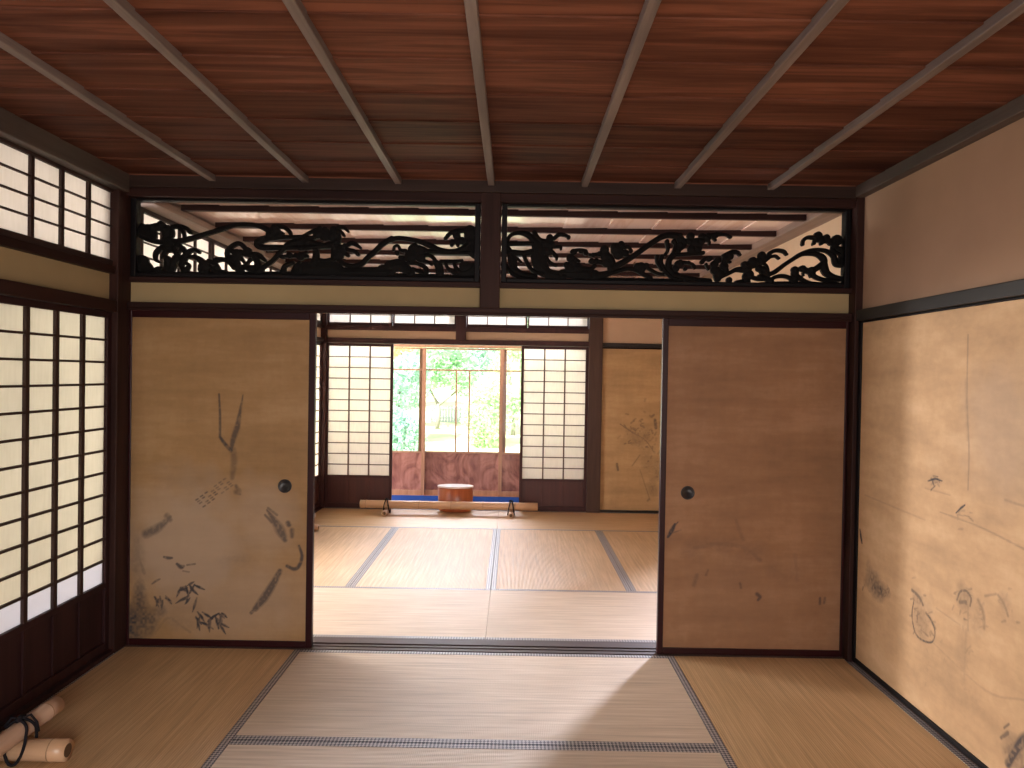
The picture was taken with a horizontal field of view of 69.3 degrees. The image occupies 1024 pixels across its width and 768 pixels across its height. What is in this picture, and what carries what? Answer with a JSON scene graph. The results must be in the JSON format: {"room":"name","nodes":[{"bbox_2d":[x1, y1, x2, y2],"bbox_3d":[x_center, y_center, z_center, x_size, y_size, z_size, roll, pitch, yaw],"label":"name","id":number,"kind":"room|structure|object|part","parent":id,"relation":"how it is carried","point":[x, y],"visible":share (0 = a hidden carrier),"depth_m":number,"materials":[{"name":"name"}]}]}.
{"room":"traditional dwelling","nodes":[
{"label":"traditional dwelling","id":0,"kind":"room"},
{"bbox_2d":[0,246,320,336],"bbox_3d":[-2.073,-0.487,3.284,0.065,0.150,9.260,1,1,0],"label":"wall","id":1,"kind":"structure","parent":0,"point":[18,266],"depth_m":3.29,"materials":[{"name":"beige paint"}]},
{"bbox_2d":[0,137,112,264],"bbox_3d":[-2.036,-0.794,3.338,0.030,0.400,0.885,1,1,0],"label":"transom window","id":2,"kind":"structure","parent":1,"relation":"in","point":[44,202],"depth_m":3.27,"materials":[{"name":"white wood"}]},
{"bbox_2d":[0,234,114,273],"bbox_3d":[-2.054,-0.548,1.203,0.087,0.040,5.100,1,1,0],"label":"trim","id":3,"kind":"structure","parent":1,"relation":"attached to","point":[5,241],"depth_m":3.25,"materials":[{"name":"brown wood"}]},
{"bbox_2d":[0,279,116,311],"bbox_3d":[-2.051,-0.363,1.206,0.098,0.060,5.100,1,1,0],"label":"trim","id":4,"kind":"structure","parent":1,"relation":"attached to","point":[9,288],"depth_m":3.25,"materials":[{"name":"brown wood"}]},
{"bbox_2d":[107,190,130,652],"bbox_3d":[-2.062,0.182,3.864,0.108,2.500,0.197,1,1,0],"label":"wooden post","id":5,"kind":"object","parent":1,"relation":"attached to","point":[120,216],"depth_m":3.79,"materials":[{"name":"brown wood"}]},
{"bbox_2d":[140,207,212,271],"bbox_3d":[-2.034,-0.787,4.516,0.030,0.378,0.955,1,1,0],"label":"transom window","id":6,"kind":"structure","parent":1,"relation":"in","point":[204,245],"depth_m":4.36,"materials":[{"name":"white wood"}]},
{"bbox_2d":[212,239,253,270],"bbox_3d":[-2.033,-0.798,5.478,0.030,0.378,0.955,1,1,0],"label":"transom window","id":7,"kind":"structure","parent":1,"relation":"in","point":[218,249],"depth_m":5.17,"materials":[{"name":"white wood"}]},
{"bbox_2d":[261,261,279,270],"bbox_3d":[-2.032,-0.809,6.440,0.030,0.378,0.955,1,1,0],"label":"transom window","id":8,"kind":"structure","parent":1,"relation":"in","point":[271,268],"depth_m":6.21,"materials":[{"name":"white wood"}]},
{"bbox_2d":[317,313,321,323],"bbox_3d":[-2.030,-0.821,7.402,0.030,0.378,0.955,1,1,0],"label":"transom window","id":9,"kind":"structure","parent":1,"relation":"in","point":[319,315],"depth_m":7.81,"materials":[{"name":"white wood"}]},
{"bbox_2d":[317,337,323,342],"bbox_3d":[-2.046,-0.443,5.980,0.095,0.050,3.870,1,1,0],"label":"trim","id":10,"kind":"structure","parent":1,"relation":"attached to","point":[319,339],"depth_m":7.72,"materials":[{"name":"brown wood"}]},
{"bbox_2d":[317,322,323,327],"bbox_3d":[-2.047,-0.595,5.933,0.087,0.040,3.960,1,1,0],"label":"trim","id":11,"kind":"structure","parent":1,"relation":"on","point":[320,325],"depth_m":7.75,"materials":[{"name":"brown wood"}]},
{"bbox_2d":[320,313,327,507],"bbox_3d":[-2.050,0.143,7.967,0.122,2.480,0.150,1,1,0],"label":"trim","id":12,"kind":"structure","parent":1,"relation":"attached to","point":[324,332],"depth_m":7.90,"materials":[{"name":"brown wood"}]},
{"bbox_2d":[393,381,520,452],"bbox_3d":[-0.090,0.862,42.870,60.000,1.495,62.000,1,1,0],"label":"lawn","id":13,"kind":"structure","parent":0,"point":[442,439],"depth_m":21.34,"materials":[{"name":"green plant"}]},
{"bbox_2d":[392,404,429,450],"bbox_3d":[-2.548,1.179,17.026,1.336,1.415,1.094,1,1,0],"label":"shrub","id":14,"kind":"object","parent":13,"relation":"on","point":[400,427],"visible":0.45,"depth_m":16.81,"materials":[{"name":"green plant"}]},
{"bbox_2d":[394,347,428,400],"bbox_3d":[-3.959,-0.861,25.987,3.108,3.577,1.938,1,1,0],"label":"tree","id":15,"kind":"object","parent":13,"relation":"on","point":[396,351],"visible":0.02,"depth_m":25.81,"materials":[{"name":"green plant"}]},
{"bbox_2d":[393,351,431,411],"bbox_3d":[-3.071,0.340,19.207,1.984,2.430,1.425,1,1,0],"label":"tree","id":16,"kind":"object","parent":13,"relation":"on","point":[408,377],"visible":0.56,"depth_m":18.95,"materials":[{"name":"green plant"}]},
{"bbox_2d":[397,347,480,428],"bbox_3d":[-2.211,-0.123,22.182,2.723,2.926,1.596,1,1,0],"label":"tree","id":17,"kind":"object","parent":13,"relation":"on","point":[453,360],"visible":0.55,"depth_m":21.92,"materials":[{"name":"green plant"}]},
{"bbox_2d":[429,406,474,421],"bbox_3d":[-1.802,0.983,23.516,1.650,0.550,0.060,1,1,0],"label":"fence","id":18,"kind":"object","parent":13,"relation":"on","point":[442,408],"visible":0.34,"depth_m":23.52,"materials":[{"name":"white wood"}]},
{"bbox_3d":[-1.802,0.949,23.500,1.650,0.320,0.030,1,1,0],"label":"fence rail","id":19,"kind":"part","parent":18,"relation":"part of","materials":[{"name":"white wood"}]},
{"bbox_2d":[429,348,498,384],"bbox_3d":[-2.632,-2.886,40.960,4.844,6.099,2.636,1,1,0],"label":"tree","id":20,"kind":"object","parent":13,"relation":"on","point":[482,354],"visible":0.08,"depth_m":40.53,"materials":[{"name":"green plant"}]},
{"bbox_2d":[460,372,512,447],"bbox_3d":[-0.648,0.691,18.999,1.405,2.046,1.259,1,1,0],"label":"shrub","id":21,"kind":"object","parent":13,"relation":"on","point":[488,394],"visible":0.81,"depth_m":18.79,"materials":[{"name":"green plant"}]},
{"bbox_2d":[482,348,520,384],"bbox_3d":[0.024,-3.208,51.955,4.760,6.586,2.640,1,1,0],"label":"tree","id":22,"kind":"object","parent":13,"relation":"on","point":[492,348],"visible":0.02,"depth_m":51.60,"materials":[{"name":"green plant"}]},
{"bbox_2d":[485,351,520,434],"bbox_3d":[0.197,-0.117,21.003,1.957,3.143,1.484,1,1,0],"label":"tree","id":23,"kind":"object","parent":13,"relation":"on","point":[511,408],"visible":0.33,"depth_m":20.76,"materials":[{"name":"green plant"}]},
{"bbox_2d":[124,637,842,658],"bbox_3d":[-0.146,1.431,3.967,3.800,0.064,0.182,1,1,0],"label":"trim","id":24,"kind":"structure","parent":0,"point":[319,643],"depth_m":3.94,"materials":[{"name":"brown wood"}]},
{"bbox_2d":[171,203,807,282],"bbox_3d":[-0.103,-1.028,5.935,4.000,0.076,3.980,1,1,0],"label":"ceiling","id":25,"kind":"structure","parent":0,"point":[589,229],"depth_m":4.71,"materials":[{"name":"brown wood"}]},
{"bbox_2d":[131,282,848,312],"bbox_3d":[-0.115,-0.449,3.912,3.800,0.115,0.060,1,1,0],"label":"wall partition","id":26,"kind":"structure","parent":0,"point":[140,292],"depth_m":3.88,"materials":[{"name":"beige paint"}]},
{"bbox_2d":[126,310,316,647],"bbox_3d":[-1.523,0.493,3.888,0.973,1.765,0.030,1,1,0],"label":"door","id":27,"kind":"structure","parent":26,"relation":"in","point":[222,415],"depth_m":3.88,"materials":[{"name":"beige paint"}]},
{"bbox_3d":[-1.189,0.534,3.877,0.072,0.072,0.004,1,1,0],"label":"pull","id":28,"kind":"part","parent":27,"relation":"part of","materials":[{"name":"black metal"}]},
{"bbox_2d":[127,302,851,321],"bbox_3d":[-0.117,-0.376,3.941,3.760,0.042,0.204,1,1,0],"label":"trim","id":29,"kind":"structure","parent":26,"relation":"attached to","point":[160,306],"depth_m":3.84,"materials":[{"name":"brown wood"}]},
{"bbox_2d":[129,277,851,293],"bbox_3d":[-0.114,-0.515,3.901,3.760,0.027,0.100,1,1,0],"label":"trim","id":30,"kind":"structure","parent":26,"relation":"on","point":[131,279],"depth_m":3.85,"materials":[{"name":"brown wood"}]},
{"bbox_2d":[130,198,480,281],"bbox_3d":[-1.078,-0.751,3.889,1.823,0.409,0.054,1,1,0],"label":"transom","id":31,"kind":"object","parent":30,"relation":"on","point":[318,268],"visible":1,"depth_m":3.88,"materials":[{"name":"black paint"}]},
{"bbox_2d":[501,204,850,287],"bbox_3d":[0.854,-0.719,3.886,1.818,0.409,0.054,1,1,0],"label":"transom","id":32,"kind":"object","parent":30,"relation":"on","point":[542,248],"visible":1,"depth_m":3.88,"materials":[{"name":"black paint"}]},
{"bbox_2d":[480,193,500,308],"bbox_3d":[-0.111,-0.694,3.887,0.102,0.605,0.135,1,1,0],"label":"trim","id":33,"kind":"structure","parent":26,"relation":"attached to","point":[490,253],"depth_m":3.82,"materials":[{"name":"brown wood"}]},
{"bbox_2d":[656,319,848,656],"bbox_3d":[1.258,0.539,3.885,0.969,1.765,0.030,1,1,0],"label":"door","id":34,"kind":"structure","parent":26,"relation":"in","point":[753,414],"depth_m":3.88,"materials":[{"name":"brown paint"}]},
{"bbox_3d":[0.919,0.569,3.874,0.072,0.072,0.004,1,1,0],"label":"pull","id":35,"kind":"part","parent":34,"relation":"part of","materials":[{"name":"black metal"}]},
{"bbox_2d":[327,318,661,510],"bbox_3d":[-0.075,0.136,7.979,3.890,2.560,0.080,1,1,0],"label":"wall","id":36,"kind":"structure","parent":0,"point":[615,330],"depth_m":7.94,"materials":[{"name":"beige paint"}]},
{"bbox_2d":[141,202,292,270],"bbox_3d":[-2.004,-1.030,5.928,0.200,0.085,3.960,1,1,0],"label":"trim","id":37,"kind":"structure","parent":36,"relation":"attached to","point":[170,211],"depth_m":4.54,"materials":[{"name":"brown wood"}]},
{"bbox_2d":[328,313,392,325],"bbox_3d":[-1.623,-0.830,7.955,0.694,0.400,0.030,1,1,0],"label":"transom window","id":38,"kind":"structure","parent":36,"relation":"in","point":[333,319],"depth_m":7.96,"materials":[{"name":"paper"}]},
{"bbox_2d":[393,314,455,326],"bbox_3d":[-0.934,-0.818,7.954,0.676,0.400,0.030,1,1,0],"label":"transom window","id":39,"kind":"structure","parent":36,"relation":"in","point":[398,320],"depth_m":7.96,"materials":[{"name":"paper"}]},
{"bbox_2d":[325,507,585,511],"bbox_3d":[-0.623,1.375,8.005,2.835,0.064,0.136,1,1,0],"label":"trim","id":40,"kind":"structure","parent":36,"relation":"attached to","point":[325,507],"depth_m":7.94,"materials":[{"name":"brown wood"}]},
{"bbox_2d":[325,343,393,507],"bbox_3d":[-1.640,0.444,7.950,0.720,1.760,0.030,1,1,0],"label":"screen","id":41,"kind":"object","parent":40,"relation":"on","point":[359,376],"visible":0.85,"depth_m":7.95,"materials":[{"name":"white paper"}]},
{"bbox_2d":[519,346,588,510],"bbox_3d":[0.447,0.479,7.947,0.720,1.760,0.030,1,1,0],"label":"screen","id":42,"kind":"object","parent":40,"relation":"on","point":[554,380],"visible":0.91,"depth_m":7.95,"materials":[{"name":"white paper"}]},
{"bbox_2d":[326,337,588,346],"bbox_3d":[-0.593,-0.448,7.967,2.835,0.054,0.132,1,1,0],"label":"trim","id":43,"kind":"structure","parent":36,"relation":"attached to","point":[328,339],"depth_m":7.90,"materials":[{"name":"brown wood"}]},
{"bbox_2d":[327,325,588,333],"bbox_3d":[-0.591,-0.586,7.961,2.835,0.050,0.100,1,1,0],"label":"trim","id":44,"kind":"structure","parent":36,"relation":"attached to","point":[329,327],"depth_m":7.91,"materials":[{"name":"brown wood"}]},
{"bbox_2d":[456,316,466,339],"bbox_3d":[-0.541,-0.759,7.949,0.108,0.585,0.120,1,1,0],"label":"trim","id":45,"kind":"structure","parent":36,"relation":"attached to","point":[461,321],"depth_m":7.89,"materials":[{"name":"brown wood"}]},
{"bbox_2d":[466,316,527,327],"bbox_3d":[-0.158,-0.806,7.953,0.654,0.400,0.030,1,1,0],"label":"transom window","id":46,"kind":"structure","parent":36,"relation":"in","point":[472,321],"depth_m":7.96,"materials":[{"name":"paper"}]},
{"bbox_2d":[528,317,588,328],"bbox_3d":[0.499,-0.795,7.952,0.652,0.400,0.030,1,1,0],"label":"transom window","id":47,"kind":"structure","parent":36,"relation":"in","point":[533,322],"depth_m":7.95,"materials":[{"name":"paper"}]},
{"bbox_2d":[586,318,602,512],"bbox_3d":[0.884,0.192,7.963,0.146,2.480,0.150,1,1,0],"label":"trim","id":48,"kind":"structure","parent":36,"relation":"attached to","point":[595,364],"depth_m":7.89,"materials":[{"name":"brown wood"}]},
{"bbox_2d":[600,510,658,512],"bbox_3d":[1.356,1.398,7.945,0.838,0.084,0.034,1,1,0],"label":"trim","id":49,"kind":"structure","parent":36,"relation":"attached to","point":[614,511],"depth_m":7.93,"materials":[{"name":"brown wood"}]},
{"bbox_2d":[600,347,661,510],"bbox_3d":[1.370,0.483,7.934,0.836,1.742,0.014,1,1,0],"label":"painted panel","id":50,"kind":"object","parent":36,"relation":"attached to","point":[631,377],"visible":0.72,"depth_m":7.93,"materials":[{"name":"beige paper"}]},
{"bbox_2d":[603,343,661,347],"bbox_3d":[1.386,-0.411,7.923,0.838,0.042,0.036,1,1,0],"label":"trim","id":51,"kind":"structure","parent":36,"relation":"attached to","point":[637,345],"depth_m":7.91,"materials":[{"name":"brown wood"}]},
{"bbox_2d":[0,0,1023,189],"bbox_3d":[-0.109,-1.023,1.295,4.000,0.070,5.300,1,1,0],"label":"ceiling","id":52,"kind":"structure","parent":0,"point":[774,94],"depth_m":2.53,"materials":[{"name":"brown wood"}]},
{"bbox_2d":[0,107,128,191],"bbox_3d":[-2.037,-1.001,1.225,0.145,0.092,5.155,1,1,0],"label":"trim","id":53,"kind":"structure","parent":52,"relation":"attached to","point":[13,128],"depth_m":3.22,"materials":[{"name":"brown wood"}]},
{"bbox_2d":[711,118,1023,767],"bbox_3d":[1.831,0.222,3.337,0.084,2.560,9.360,1,1,0],"label":"wall","id":54,"kind":"structure","parent":0,"point":[955,223],"depth_m":3.09,"materials":[{"name":"beige paint"}]},
{"bbox_2d":[127,188,854,209],"bbox_3d":[-0.106,-0.999,3.880,3.980,0.115,0.108,1,1,0],"label":"trim","id":55,"kind":"structure","parent":54,"relation":"attached to","point":[168,193],"depth_m":3.83,"materials":[{"name":"brown wood"}]},
{"bbox_2d":[129,175,857,198],"bbox_3d":[-0.106,-1.017,3.814,3.760,0.067,0.027,1,1,0],"label":"ceiling beam","id":56,"kind":"structure","parent":54,"relation":"attached to","point":[135,181],"depth_m":3.80,"materials":[{"name":"brown wood"}]},
{"bbox_2d":[699,213,841,277],"bbox_3d":[1.756,-0.980,5.923,0.120,0.060,3.960,1,1,0],"label":"trim","id":57,"kind":"structure","parent":54,"relation":"attached to","point":[794,229],"depth_m":4.73,"materials":[{"name":"brown wood"}]},
{"bbox_2d":[842,197,864,662],"bbox_3d":[1.808,0.245,3.885,0.112,2.500,0.145,1,1,0],"label":"trim","id":58,"kind":"structure","parent":54,"relation":"attached to","point":[857,213],"depth_m":3.82,"materials":[{"name":"brown wood"}]},
{"bbox_2d":[852,296,1023,767],"bbox_3d":[1.773,0.565,2.738,0.016,1.744,2.154,1,1,0],"label":"sliding door panel","id":59,"kind":"object","parent":54,"relation":"attached to","point":[938,618],"visible":1,"depth_m":3.02,"materials":[{"name":"beige paper"}]},
{"bbox_2d":[856,94,1023,196],"bbox_3d":[1.784,-0.955,1.228,0.052,0.058,5.170,1,1,0],"label":"trim","id":60,"kind":"structure","parent":54,"relation":"attached to","point":[1013,111],"depth_m":3.00,"materials":[{"name":"brown wood"}]},
{"bbox_2d":[856,279,1023,320],"bbox_3d":[1.782,-0.320,1.236,0.036,0.057,5.170,1,1,0],"label":"trim","id":61,"kind":"structure","parent":54,"relation":"attached to","point":[1010,289],"depth_m":3.00,"materials":[{"name":"brown wood"}]},
{"bbox_3d":[-0.148,1.520,3.375,4.000,0.098,9.400,1,1,0],"label":"floor","id":62,"kind":"structure","parent":0,"visible":0},
{"bbox_2d":[0,650,112,731],"bbox_3d":[-2.085,1.422,1.227,0.100,0.082,5.100,1,1,0],"label":"trim","id":63,"kind":"structure","parent":62,"relation":"on","point":[37,701],"depth_m":3.32,"materials":[{"name":"brown wood"}]},
{"bbox_2d":[0,295,111,721],"bbox_3d":[-2.057,0.498,3.323,0.030,1.712,0.885,1,1,0],"label":"screen","id":64,"kind":"object","parent":63,"relation":"on","point":[55,359],"visible":1,"depth_m":3.30,"materials":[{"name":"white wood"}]},
{"bbox_2d":[0,647,300,767],"bbox_3d":[-1.580,1.420,2.910,0.953,0.060,1.926,1,1,0],"label":"mat","id":65,"kind":"object","parent":62,"relation":"on","point":[138,707],"visible":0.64,"depth_m":3.20,"materials":[{"name":"beige wicker"}]},
{"bbox_2d":[0,696,73,766],"bbox_3d":[-1.809,1.310,2.109,0.347,0.171,1.670,1,1,0],"label":"barrier","id":66,"kind":"object","parent":65,"relation":"on","point":[15,745],"visible":1,"depth_m":2.70,"materials":[{"name":"brown wood"}]},
{"bbox_2d":[314,526,394,585],"bbox_3d":[-1.576,1.384,6.001,0.953,0.060,1.938,1,1,0],"label":"mat","id":67,"kind":"object","parent":62,"relation":"on","point":[341,554],"visible":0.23,"depth_m":6.02,"materials":[{"name":"beige wicker"}]},
{"bbox_2d":[314,514,318,530],"bbox_3d":[-1.881,1.267,6.110,0.227,0.160,1.772,1,1,0],"label":"barrier","id":68,"kind":"object","parent":67,"relation":"on","point":[316,526],"visible":0.04,"depth_m":6.76,"materials":[{"name":"brown wood"}]},
{"bbox_2d":[313,586,490,639],"bbox_3d":[-1.100,1.409,4.547,1.908,0.060,0.965,1,1,0],"label":"mat","id":69,"kind":"object","parent":62,"relation":"on","point":[338,611],"visible":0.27,"depth_m":4.50,"materials":[{"name":"beige wicker"}]},
{"bbox_2d":[314,508,498,528],"bbox_3d":[-1.096,1.374,7.453,1.908,0.060,0.963,1,1,0],"label":"mat","id":70,"kind":"object","parent":62,"relation":"on","point":[326,517],"visible":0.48,"depth_m":7.40,"materials":[{"name":"beige wicker"}]},
{"bbox_2d":[359,498,537,517],"bbox_3d":[-0.652,1.269,7.643,1.837,0.160,0.282,1,1,0],"label":"barrier","id":71,"kind":"object","parent":70,"relation":"on","point":[386,504],"visible":1,"depth_m":7.63,"materials":[{"name":"brown wood"}]},
{"bbox_2d":[438,484,473,512],"bbox_3d":[-0.600,1.211,7.858,0.383,0.272,0.238,1,1,0],"label":"wooden tub","id":72,"kind":"object","parent":70,"relation":"on","point":[446,492],"visible":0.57,"depth_m":7.76,"materials":[{"name":"red wood"}]},
{"bbox_3d":[-0.598,1.084,7.856,0.383,0.018,0.238,1,1,0],"label":"lid","id":73,"kind":"part","parent":72,"relation":"part of","materials":[{"name":"white paint"}]},
{"bbox_2d":[351,528,496,592],"bbox_3d":[-0.621,1.399,6.000,0.953,0.060,1.938,1,1,0],"label":"mat","id":74,"kind":"object","parent":62,"relation":"on","point":[409,557],"visible":0.73,"depth_m":5.77,"materials":[{"name":"beige wicker"}]},
{"bbox_2d":[211,740,727,767],"bbox_3d":[-0.148,1.450,2.429,1.908,0.060,0.966,1,1,0],"label":"mat","id":75,"kind":"object","parent":62,"relation":"on","point":[238,753],"visible":1,"depth_m":2.82,"materials":[{"name":"beige wicker"}]},
{"bbox_2d":[232,650,716,747],"bbox_3d":[-0.147,1.438,3.393,1.908,0.060,0.956,1,1,0],"label":"mat","id":76,"kind":"object","parent":62,"relation":"on","point":[322,695],"visible":0.73,"depth_m":3.29,"materials":[{"name":"beige wicker"}]},
{"bbox_2d":[491,529,630,590],"bbox_3d":[0.334,1.415,5.999,0.953,0.060,1.938,1,1,0],"label":"mat","id":77,"kind":"object","parent":62,"relation":"on","point":[523,559],"visible":0.73,"depth_m":5.76,"materials":[{"name":"beige wicker"}]},
{"bbox_2d":[486,589,656,641],"bbox_3d":[0.809,1.440,4.545,1.908,0.060,0.965,1,1,0],"label":"mat","id":78,"kind":"object","parent":62,"relation":"on","point":[513,614],"visible":0.4,"depth_m":4.49,"materials":[{"name":"beige wicker"}]},
{"bbox_2d":[497,511,658,531],"bbox_3d":[0.813,1.406,7.450,1.908,0.060,0.963,1,1,0],"label":"mat","id":79,"kind":"object","parent":62,"relation":"on","point":[522,520],"visible":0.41,"depth_m":7.41,"materials":[{"name":"beige wicker"}]},
{"bbox_2d":[599,531,657,591],"bbox_3d":[1.289,1.431,5.997,0.953,0.060,1.938,1,1,0],"label":"mat","id":80,"kind":"object","parent":62,"relation":"on","point":[635,554],"visible":0.31,"depth_m":6.03,"materials":[{"name":"beige wicker"}]},
{"bbox_2d":[667,656,978,767],"bbox_3d":[1.284,1.468,2.907,0.953,0.060,1.926,1,1,0],"label":"mat","id":81,"kind":"object","parent":62,"relation":"on","point":[758,712],"visible":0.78,"depth_m":3.19,"materials":[{"name":"beige wicker"}]},
{"bbox_3d":[-2.078,1.367,6.001,0.100,0.078,3.870,1,1,0],"label":"trim","id":82,"kind":"structure","parent":62,"relation":"on","visible":0},
{"bbox_2d":[315,342,321,508],"bbox_3d":[-2.051,0.438,7.431,0.030,1.744,0.940,1,1,0],"label":"screen","id":83,"kind":"object","parent":82,"relation":"on","point":[319,344],"visible":0.29,"depth_m":7.85,"materials":[{"name":"white paper"}]},
{"bbox_3d":[-1.251,1.416,8.547,6.180,0.148,0.938,1,1,0],"label":"floor","id":84,"kind":"structure","parent":0,"visible":0},
{"bbox_2d":[392,495,518,501],"bbox_3d":[-0.340,1.353,8.517,4.200,0.008,0.685,1,1,0],"label":"carpet","id":85,"kind":"object","parent":84,"relation":"on","point":[394,497],"visible":0.05,"depth_m":8.67,"materials":[{"name":"blue fabric"}]},
{"bbox_2d":[420,495,502,496],"bbox_3d":[-1.249,1.360,8.955,6.180,0.049,0.120,1,1,0],"label":"trim","id":86,"kind":"structure","parent":84,"relation":"attached to","point":[420,495],"depth_m":8.91,"materials":[{"name":"brown wood"}]},
{"bbox_2d":[392,347,520,496],"bbox_3d":[-0.599,0.458,8.942,2.910,1.775,0.067,1,1,0],"label":"door","id":87,"kind":"structure","parent":86,"relation":"on","point":[479,470],"depth_m":8.94,"materials":[{"name":"brown wood"}]},
{"bbox_3d":[-1.558,1.047,8.932,0.924,0.446,0.010,1,1,0],"label":"kick panel","id":88,"kind":"part","parent":87,"relation":"part of","materials":[{"name":"brown wood"}]},
{"bbox_3d":[-0.609,1.062,8.966,0.966,0.446,0.010,1,1,0],"label":"kick panel","id":89,"kind":"part","parent":87,"relation":"part of","materials":[{"name":"brown wood"}]},
{"bbox_3d":[0.340,1.078,8.930,0.924,0.446,0.010,1,1,0],"label":"kick panel","id":90,"kind":"part","parent":87,"relation":"part of","materials":[{"name":"brown wood"}]},
{"bbox_3d":[1.358,0.513,8.932,0.995,1.830,0.060,1,1,0],"label":"wall","id":91,"kind":"structure","parent":0,"visible":0},
{"bbox_2d":[394,344,520,348],"bbox_3d":[-1.219,-0.468,8.934,6.180,0.043,0.120,1,1,0],"label":"trim","id":92,"kind":"structure","parent":91,"relation":"attached to","point":[395,345],"depth_m":8.87,"materials":[{"name":"brown wood"}]}
]}

